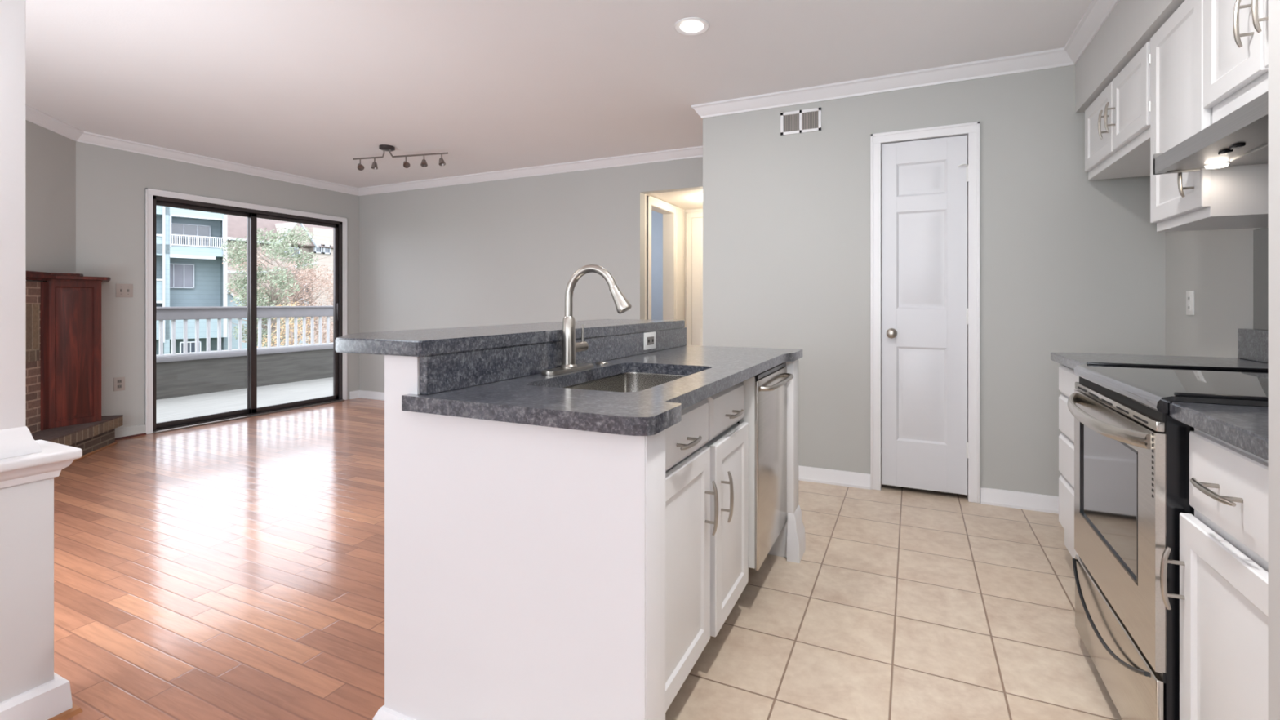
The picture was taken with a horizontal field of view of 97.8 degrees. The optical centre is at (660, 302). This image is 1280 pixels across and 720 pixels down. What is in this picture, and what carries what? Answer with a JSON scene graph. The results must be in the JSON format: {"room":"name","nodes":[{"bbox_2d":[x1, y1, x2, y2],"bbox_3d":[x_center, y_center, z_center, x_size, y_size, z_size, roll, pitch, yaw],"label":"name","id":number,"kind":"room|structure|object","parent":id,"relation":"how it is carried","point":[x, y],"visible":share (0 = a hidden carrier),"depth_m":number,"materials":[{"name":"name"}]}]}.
{"room":"kitchen","nodes":[
{"label":"kitchen","id":0,"kind":"room"},
{"bbox_2d":[0,477,53,702],"bbox_3d":[-2.116,0.800,0.683,0.160,0.660,1.906,0,0,24],"label":"wall","id":1,"kind":"structure","parent":0,"point":[26,509],"depth_m":1.47,"materials":[{"name":"white paint"}]},
{"bbox_2d":[0,672,72,719],"bbox_3d":[-2.099,1.078,0.689,0.186,0.104,1.932,0,0,24],"label":"baseboard","id":2,"kind":"structure","parent":1,"relation":"attached to","point":[45,701],"depth_m":1.48,"materials":[{"name":"white paint"}]},
{"bbox_2d":[0,440,82,488],"bbox_3d":[-2.118,0.439,0.679,0.250,0.073,1.998,0,0,24],"label":"trim","id":3,"kind":"structure","parent":1,"relation":"on","point":[54,457],"depth_m":1.47,"materials":[{"name":"white paint"}]},
{"bbox_2d":[0,0,41,458],"bbox_3d":[-1.762,-0.469,1.442,0.142,1.742,0.181,0,0,24],"label":"column","id":4,"kind":"structure","parent":3,"relation":"on","point":[16,439],"depth_m":1.46,"materials":[{"name":"white paint"}]},
{"bbox_2d":[48,702,83,719],"bbox_3d":[-2.089,1.122,0.693,0.202,0.016,1.948,0,0,24],"label":"trim","id":5,"kind":"structure","parent":1,"relation":"attached to","point":[75,710],"depth_m":1.52,"materials":[{"name":"brown wood"}]},
{"bbox_2d":[26,120,75,281],"bbox_3d":[-4.239,-0.105,2.897,2.150,2.470,2.400,0,0,24],"label":"wall","id":6,"kind":"structure","parent":0,"point":[51,156],"depth_m":4.08,"materials":[{"name":"beige paint"}]},
{"bbox_2d":[26,104,702,195],"bbox_3d":[-2.366,-1.301,3.622,4.670,0.078,4.460,0,0,24],"label":"trim","id":7,"kind":"structure","parent":6,"relation":"attached to","point":[37,117],"depth_m":5.24,"materials":[{"name":"white paint"}]},
{"bbox_2d":[75,141,359,428],"bbox_3d":[-4.358,-0.105,5.068,0.150,2.470,3.660,0,0,24],"label":"wall","id":8,"kind":"structure","parent":0,"point":[111,184],"depth_m":4.69,"materials":[{"name":"beige paint"}]},
{"bbox_2d":[113,376,124,391],"bbox_3d":[-4.477,0.675,4.608,0.008,0.112,0.072,0,0,24],"label":"wall outlet","id":9,"kind":"object","parent":8,"relation":"attached to","point":[118,382],"visible":1,"depth_m":4.60,"materials":[{"name":"beige plastic"}]},
{"bbox_2d":[115,283,133,297],"bbox_3d":[-4.462,-0.098,4.637,0.012,0.112,0.110,0,0,24],"label":"switch plate","id":10,"kind":"object","parent":8,"relation":"attached to","point":[122,290],"visible":1,"depth_m":4.64,"materials":[{"name":"beige plastic"}]},
{"bbox_2d":[115,424,146,438],"bbox_3d":[-4.487,1.086,4.573,0.020,0.088,0.412,0,0,24],"label":"baseboard","id":11,"kind":"structure","parent":8,"relation":"attached to","point":[137,429],"depth_m":4.67,"materials":[{"name":"beige paint"}]},
{"bbox_2d":[115,432,146,439],"bbox_3d":[-4.448,1.121,4.654,0.024,0.018,0.232,0,0,24],"label":"trim","id":12,"kind":"structure","parent":8,"relation":"attached to","point":[144,433],"depth_m":4.66,"materials":[{"name":"brown wood"}]},
{"bbox_2d":[145,187,347,434],"bbox_3d":[-4.059,0.076,5.628,0.155,2.107,1.863,0,0,24],"label":"door","id":13,"kind":"structure","parent":8,"relation":"in","point":[153,197],"depth_m":5.55,"materials":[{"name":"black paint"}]},
{"bbox_2d":[384,355,419,719],"bbox_3d":[-0.277,0.627,2.072,0.108,1.005,1.650,0,0,24],"label":"wall","id":14,"kind":"structure","parent":0,"point":[402,373],"depth_m":1.32,"materials":[{"name":"white paint"}]},
{"bbox_2d":[373,705,415,719],"bbox_3d":[-0.023,1.052,1.945,0.720,0.157,1.672,0,0,24],"label":"baseboard","id":15,"kind":"structure","parent":14,"relation":"attached to","point":[384,713],"depth_m":1.32,"materials":[{"name":"white paint"}]},
{"bbox_2d":[334,319,684,356],"bbox_3d":[-0.414,0.106,2.100,0.440,0.036,1.630,0,0,24],"label":"bar","id":16,"kind":"object","parent":14,"relation":"on","point":[437,341],"visible":1,"depth_m":1.54,"materials":[{"name":"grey stone"}]},
{"bbox_2d":[419,327,686,395],"bbox_3d":[-0.219,0.170,2.040,0.024,0.090,1.630,0,0,24],"label":"backsplash","id":17,"kind":"structure","parent":14,"relation":"attached to","point":[449,371],"depth_m":1.58,"materials":[{"name":"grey stone"}]},
{"bbox_2d":[643,331,655,350],"bbox_3d":[-0.047,0.164,2.379,0.009,0.072,0.112,0,0,24],"label":"island outlet","id":18,"kind":"object","parent":17,"relation":"attached to","point":[649,338],"visible":1,"depth_m":2.37,"materials":[{"name":"white plastic"}]},
{"bbox_2d":[647,336,653,345],"bbox_3d":[-0.046,0.164,2.379,0.004,0.034,0.066,0,0,24],"label":"socket","id":19,"kind":"object","parent":18,"relation":"attached to","point":[650,339],"depth_m":2.38,"materials":[{"name":"grey plastic"}]},
{"bbox_2d":[359,156,702,392],"bbox_3d":[-1.429,-0.105,5.700,4.670,2.470,0.100,0,0,24],"label":"wall","id":20,"kind":"structure","parent":0,"point":[508,251],"depth_m":5.74,"materials":[{"name":"beige paint"}]},
{"bbox_2d":[349,390,384,400],"bbox_3d":[-1.911,1.086,5.794,3.715,0.088,0.125,0,0,24],"label":"baseboard","id":21,"kind":"structure","parent":20,"relation":"attached to","point":[358,393],"depth_m":6.52,"materials":[{"name":"white paint"}]},
{"bbox_2d":[417,412,645,719],"bbox_3d":[-0.280,0.690,1.220,0.588,0.880,0.095,0,0,24],"label":"wall","id":22,"kind":"structure","parent":0,"point":[531,539],"depth_m":1.17,"materials":[{"name":"white paint"}]},
{"bbox_2d":[645,429,665,719],"bbox_3d":[-0.016,0.690,1.103,0.015,0.880,0.092,0,0,24],"label":"trim","id":23,"kind":"structure","parent":22,"relation":"attached to","point":[655,444],"depth_m":1.10,"materials":[{"name":"white paint"}]},
{"bbox_2d":[26,0,1092,187],"bbox_3d":[-0.409,-1.400,2.378,9.500,0.120,10.800,0,0,24],"label":"ceiling","id":24,"kind":"structure","parent":0,"point":[305,88],"depth_m":3.16,"materials":[{"name":"paint"}]},
{"bbox_2d":[352,144,448,170],"bbox_3d":[-2.271,-1.249,4.787,0.931,0.180,0.142,0,0,12],"label":"track light","id":25,"kind":"object","parent":24,"relation":"attached to","point":[383,147],"visible":1,"depth_m":4.79,"materials":[{"name":"brown metal"}]},
{"bbox_2d":[674,17,709,35],"bbox_3d":[0.150,-1.336,2.705,0.172,0.006,0.172,0,0,24],"label":"recessed light","id":26,"kind":"object","parent":24,"relation":"in","point":[690,25],"visible":1,"depth_m":2.70,"materials":[{"name":"white paint"}]},
{"bbox_2d":[680,20,703,32],"bbox_3d":[0.150,-1.336,2.705,0.112,0.006,0.112,0,0,24],"label":"diffuser","id":27,"kind":"object","parent":26,"relation":"attached to","point":[686,26],"depth_m":2.70,"materials":[{"name":"white plastic"}]},
{"bbox_2d":[53,377,1122,719],"bbox_3d":[-1.209,1.195,3.342,11.750,0.130,11.900,0,0,24],"label":"floor","id":28,"kind":"structure","parent":0,"point":[231,570],"depth_m":2.14,"materials":[{"name":"brown wood"}]},
{"bbox_2d":[26,271,123,462],"bbox_3d":[-4.084,0.459,3.407,0.346,1.343,2.438,0,0,-21],"label":"fireplace","id":29,"kind":"object","parent":28,"relation":"on","point":[64,310],"visible":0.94,"depth_m":4.07,"materials":[{"name":"brown wood"}]},
{"bbox_2d":[26,271,83,276],"bbox_3d":[-4.119,-0.203,3.372,0.172,0.021,2.197,0,0,-21],"label":"shelf","id":30,"kind":"object","parent":29,"relation":"attached to","point":[27,272],"depth_m":4.02,"materials":[{"name":"brown wood"}]},
{"bbox_2d":[26,273,111,281],"bbox_3d":[-4.073,-0.180,3.438,0.304,0.024,2.388,0,0,-21],"label":"mantel shelf","id":31,"kind":"object","parent":29,"relation":"attached to","point":[28,275],"depth_m":4.04,"materials":[{"name":"brown wood"}]},
{"bbox_2d":[155,344,333,399],"bbox_3d":[-5.673,0.960,7.492,0.160,0.600,8.000,0,0,24],"label":"parapet","id":32,"kind":"object","parent":28,"relation":"on","point":[176,376],"visible":0.19,"depth_m":7.38,"materials":[{"name":"grey wood"}]},
{"bbox_2d":[155,306,333,357],"bbox_3d":[-5.664,0.357,7.488,0.160,0.604,8.000,0,0,24],"label":"balcony railing","id":33,"kind":"object","parent":32,"relation":"on","point":[219,313],"visible":0.51,"depth_m":7.39,"materials":[{"name":"paint"}]},
{"bbox_2d":[665,381,748,712],"bbox_3d":[-0.083,0.690,1.691,0.549,0.880,0.915,0,0,24],"label":"base cabinet","id":34,"kind":"object","parent":28,"relation":"on","point":[707,451],"visible":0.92,"depth_m":1.61,"materials":[{"name":"white paint"}]},
{"bbox_2d":[401,345,802,435],"bbox_3d":[0.031,0.233,1.916,0.632,0.035,1.664,0,0,24],"label":"countertop","id":35,"kind":"structure","parent":34,"relation":"on","point":[539,399],"depth_m":1.30,"materials":[{"name":"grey stone"}]},
{"bbox_2d":[541,264,631,375],"bbox_3d":[-0.207,0.049,1.717,0.238,0.332,0.250,0,0,24],"label":"kitchen faucet","id":36,"kind":"object","parent":35,"relation":"on","point":[570,347],"visible":1,"depth_m":1.74,"materials":[{"name":"silver metal"}]},
{"bbox_2d":[595,360,608,364],"bbox_3d":[-0.206,0.210,1.941,0.044,0.009,0.044,0,0,24],"label":"cover","id":37,"kind":"object","parent":35,"relation":"on","point":[602,362],"visible":1,"depth_m":1.93,"materials":[{"name":"silver metal"}]},
{"bbox_2d":[563,372,686,392],"bbox_3d":[-0.094,0.342,1.660,0.359,0.182,0.624,0,0,24],"label":"sink","id":38,"kind":"object","parent":35,"relation":"in","point":[626,382],"visible":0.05,"depth_m":1.95,"materials":[{"name":"silver metal"}]},
{"bbox_2d":[737,362,793,570],"bbox_3d":[0.230,0.694,2.328,0.587,0.863,0.502,0,0,24],"label":"dishwasher","id":39,"kind":"object","parent":28,"relation":"on","point":[766,392],"visible":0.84,"depth_m":2.09,"materials":[{"name":"silver metal"}]},
{"bbox_2d":[768,359,805,563],"bbox_3d":[0.356,0.690,2.604,0.600,0.880,0.150,0,0,24],"label":"end post","id":40,"kind":"object","parent":28,"relation":"on","point":[790,543],"visible":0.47,"depth_m":2.46,"materials":[{"name":"white paint"}]},
{"bbox_2d":[1058,364,1079,558],"bbox_3d":[1.837,0.690,1.976,0.592,0.880,0.624,0,0,24],"label":"base cabinet","id":41,"kind":"object","parent":28,"relation":"on","point":[1067,377],"visible":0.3,"depth_m":2.25,"materials":[{"name":"white paint"}]},
{"bbox_2d":[1050,351,1268,369],"bbox_3d":[1.832,0.233,1.990,0.616,0.035,0.651,0,0,24],"label":"countertop","id":42,"kind":"structure","parent":41,"relation":"on","point":[1071,360],"depth_m":2.09,"materials":[{"name":"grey stone"}]},
{"bbox_2d":[1067,361,1268,719],"bbox_3d":[1.492,0.663,1.411,0.704,0.934,0.684,0,0,24],"label":"range","id":43,"kind":"object","parent":28,"relation":"on","point":[1131,457],"visible":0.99,"depth_m":1.38,"materials":[{"name":"silver metal"}]},
{"bbox_2d":[1073,364,1268,413],"bbox_3d":[1.519,0.223,1.399,0.646,0.038,0.684,0,0,24],"label":"cooktop","id":44,"kind":"object","parent":43,"relation":"in","point":[1151,388],"depth_m":1.43,"materials":[{"name":"black glass"}]},
{"bbox_2d":[1160,427,1268,719],"bbox_3d":[1.266,0.690,0.814,0.678,0.880,0.575,0,0,24],"label":"base cabinet","id":45,"kind":"object","parent":28,"relation":"on","point":[1223,562],"visible":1,"depth_m":1.03,"materials":[{"name":"white paint"}]},
{"bbox_2d":[1169,401,1268,460],"bbox_3d":[1.281,0.233,0.811,0.653,0.035,0.581,0,0,24],"label":"countertop","id":46,"kind":"structure","parent":45,"relation":"on","point":[1246,428],"depth_m":1.03,"materials":[{"name":"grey stone"}]},
{"bbox_2d":[644,194,684,327],"bbox_3d":[-0.470,-0.105,6.826,1.935,2.470,2.740,0,0,24],"label":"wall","id":47,"kind":"structure","parent":0,"point":[656,217],"depth_m":8.00,"materials":[{"name":"white paint"}]},
{"bbox_2d":[647,195,677,319],"bbox_3d":[-0.033,0.065,5.559,0.133,2.130,0.700,0,0,24],"label":"door frame","id":48,"kind":"structure","parent":47,"relation":"in","point":[669,212],"depth_m":5.80,"materials":[{"name":"white paint"}]},
{"bbox_2d":[647,189,702,209],"bbox_3d":[0.490,-1.040,5.439,0.955,0.060,1.000,0,0,24],"label":"ceiling","id":49,"kind":"structure","parent":0,"point":[686,199],"depth_m":5.39,"materials":[{"name":"white paint"}]},
{"bbox_2d":[684,208,702,327],"bbox_3d":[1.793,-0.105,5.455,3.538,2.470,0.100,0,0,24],"label":"door frame","id":50,"kind":"structure","parent":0,"point":[691,210],"depth_m":6.09,"materials":[{"name":"white paint"}]},
{"bbox_2d":[685,211,702,346],"bbox_3d":[0.679,0.075,5.889,0.890,2.110,0.033,0,0,24],"label":"door","id":51,"kind":"structure","parent":50,"relation":"in","point":[694,224],"depth_m":6.03,"materials":[{"name":"white paint"}]},
{"bbox_2d":[702,64,1165,496],"bbox_3d":[1.836,-0.105,4.254,2.473,2.470,2.055,0,0,24],"label":"wall","id":52,"kind":"structure","parent":0,"point":[1070,262],"depth_m":3.16,"materials":[{"name":"beige paint"}]},
{"bbox_2d":[780,107,821,135],"bbox_3d":[0.889,-1.150,3.549,0.255,0.144,0.007,0,0,24],"label":"air vent","id":53,"kind":"object","parent":52,"relation":"in","point":[803,121],"visible":1,"depth_m":3.55,"materials":[{"name":"white metal"}]},
{"bbox_2d":[691,0,1119,119],"bbox_3d":[1.365,-1.301,2.772,1.714,0.078,4.148,0,0,-15],"label":"trim","id":54,"kind":"structure","parent":52,"relation":"attached to","point":[1098,11],"depth_m":3.20,"materials":[{"name":"white paint"}]},
{"bbox_2d":[870,121,980,503],"bbox_3d":[1.545,0.057,3.286,0.578,2.146,0.169,0,0,24],"label":"door","id":55,"kind":"structure","parent":52,"relation":"in","point":[925,183],"depth_m":3.26,"materials":[{"name":"white paint"}]},
{"bbox_2d":[798,465,1058,514],"bbox_3d":[1.597,1.086,3.747,2.493,0.088,0.975,0,0,24],"label":"baseboard","id":56,"kind":"structure","parent":52,"relation":"attached to","point":[990,496],"depth_m":3.12,"materials":[{"name":"white paint"}]},
{"bbox_2d":[1075,0,1184,113],"bbox_3d":[1.830,-1.173,1.684,0.373,0.335,2.635,0,0,24],"label":"soffit","id":57,"kind":"structure","parent":0,"point":[1131,24],"depth_m":2.37,"materials":[{"name":"paint"}]},
{"bbox_2d":[1165,227,1262,357],"bbox_3d":[2.488,-0.105,2.570,0.100,2.470,4.790,0,0,24],"label":"wall","id":58,"kind":"structure","parent":0,"point":[1216,264],"depth_m":2.40,"materials":[{"name":"beige paint"}]},
{"bbox_2d":[1084,40,1150,180],"bbox_3d":[2.157,-0.818,2.435,0.390,0.372,0.877,0,0,24],"label":"upper cabinet","id":59,"kind":"object","parent":58,"relation":"attached to","point":[1117,122],"visible":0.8,"depth_m":2.43,"materials":[{"name":"white paint"}]},
{"bbox_2d":[1186,290,1194,315],"bbox_3d":[2.419,0.003,2.550,0.008,0.112,0.072,0,0,24],"label":"wall outlet","id":60,"kind":"object","parent":58,"relation":"attached to","point":[1189,294],"visible":1,"depth_m":2.54,"materials":[{"name":"white plastic"}]},
{"bbox_2d":[1187,304,1191,311],"bbox_3d":[2.418,0.024,2.551,0.004,0.028,0.028,0,0,24],"label":"socket","id":61,"kind":"object","parent":60,"relation":"attached to","point":[1188,305],"depth_m":2.55,"materials":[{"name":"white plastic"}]},
{"bbox_2d":[1150,0,1268,231],"bbox_3d":[1.887,-0.633,1.837,0.390,0.742,0.416,0,0,24],"label":"upper cabinet","id":62,"kind":"object","parent":58,"relation":"attached to","point":[1233,197],"visible":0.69,"depth_m":1.82,"materials":[{"name":"white paint"}]},
{"bbox_2d":[1153,90,1268,174],"bbox_3d":[1.576,-0.438,1.243,0.453,0.082,0.962,0,0,24],"label":"range hood","id":63,"kind":"object","parent":58,"relation":"attached to","point":[1240,138],"visible":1,"depth_m":1.48,"materials":[{"name":"silver metal"}]},
{"bbox_2d":[1217,149,1233,155],"bbox_3d":[1.531,-0.408,1.512,0.020,0.009,0.035,0,0,24],"label":"switch","id":64,"kind":"object","parent":63,"relation":"attached to","point":[1220,152],"depth_m":1.50,"materials":[{"name":"black plastic"}]},
{"bbox_2d":[1229,142,1245,149],"bbox_3d":[1.507,-0.408,1.457,0.020,0.009,0.035,0,0,24],"label":"switch","id":65,"kind":"object","parent":63,"relation":"attached to","point":[1232,145],"depth_m":1.45,"materials":[{"name":"black plastic"}]},
{"bbox_2d":[1203,0,1268,124],"bbox_3d":[1.541,-0.743,1.068,0.390,0.522,1.262,0,0,24],"label":"upper cabinet","id":66,"kind":"object","parent":58,"relation":"attached to","point":[1236,32],"visible":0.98,"depth_m":1.55,"materials":[{"name":"white paint"}]},
{"bbox_2d":[1238,328,1268,363],"bbox_3d":[1.837,0.157,1.276,0.023,0.114,1.885,0,0,24],"label":"backsplash","id":67,"kind":"structure","parent":58,"relation":"attached to","point":[1253,344],"depth_m":2.04,"materials":[{"name":"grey stone"}]},
{"bbox_2d":[1253,227,1268,330],"bbox_3d":[1.828,-0.084,1.240,0.009,0.368,1.813,0,0,24],"label":"panel","id":68,"kind":"object","parent":58,"relation":"attached to","point":[1260,236],"visible":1,"depth_m":2.02,"materials":[{"name":"grey glass"}]},
{"bbox_2d":[1268,0,1279,719],"bbox_3d":[2.102,-0.105,0.024,2.987,2.470,0.170,0,0,24],"label":"wall","id":69,"kind":"structure","parent":0,"point":[1273,5],"depth_m":0.70,"materials":[{"name":"paint"}]},
{"label":"outside","id":70,"kind":"structure","parent":0,"visible":0},
{"bbox_3d":[-62.662,5.230,66.624,151.000,0.200,210.000,0,0,24],"label":"ground","id":71,"kind":"structure","parent":70,"visible":0},
{"bbox_2d":[155,205,309,355],"bbox_3d":[-46.256,-1.092,40.820,20.150,12.390,31.080,0,0,44],"label":"apartment building","id":72,"kind":"structure","parent":71,"relation":"on","point":[190,271],"depth_m":40.51,"materials":[{"name":"blue"}]},
{"bbox_2d":[222,237,333,346],"bbox_3d":[-24.362,0.222,36.439,6.564,9.833,6.690,0,0,37],"label":"tree","id":73,"kind":"object","parent":71,"relation":"on","point":[292,298],"visible":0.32,"depth_m":36.30,"materials":[{"name":"grey plant"}]},
{"bbox_2d":[226,214,333,344],"bbox_3d":[-43.723,-2.670,65.767,16.239,15.600,40.000,0,0,24],"label":"house","id":74,"kind":"structure","parent":71,"relation":"on","point":[322,244],"depth_m":59.55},
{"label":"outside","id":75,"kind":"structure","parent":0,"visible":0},
{"bbox_3d":[-17.312,5.114,29.737,12.000,0.029,120.000,0,0,24],"label":"ground","id":76,"kind":"structure","parent":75,"visible":0},
{"bbox_2d":[220,225,318,347],"bbox_3d":[-21.209,0.460,30.378,4.358,9.358,3.896,0,0,-29],"label":"tree","id":77,"kind":"object","parent":76,"relation":"on","point":[273,295],"visible":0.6,"depth_m":30.01,"materials":[{"name":"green plant"}]},
{"bbox_2d":[257,301,315,347],"bbox_3d":[-18.339,2.541,27.635,2.608,5.196,2.924,0,0,-6],"label":"shrub","id":78,"kind":"object","parent":76,"relation":"on","point":[291,335],"visible":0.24,"depth_m":27.51,"materials":[{"name":"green plant"}]},
{"bbox_2d":[314,275,333,343],"bbox_3d":[-18.011,1.757,31.988,3.793,6.764,3.835,0,0,-19],"label":"tree","id":79,"kind":"object","parent":76,"relation":"on","point":[331,277],"visible":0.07,"depth_m":31.43,"materials":[{"name":"grey plant"}]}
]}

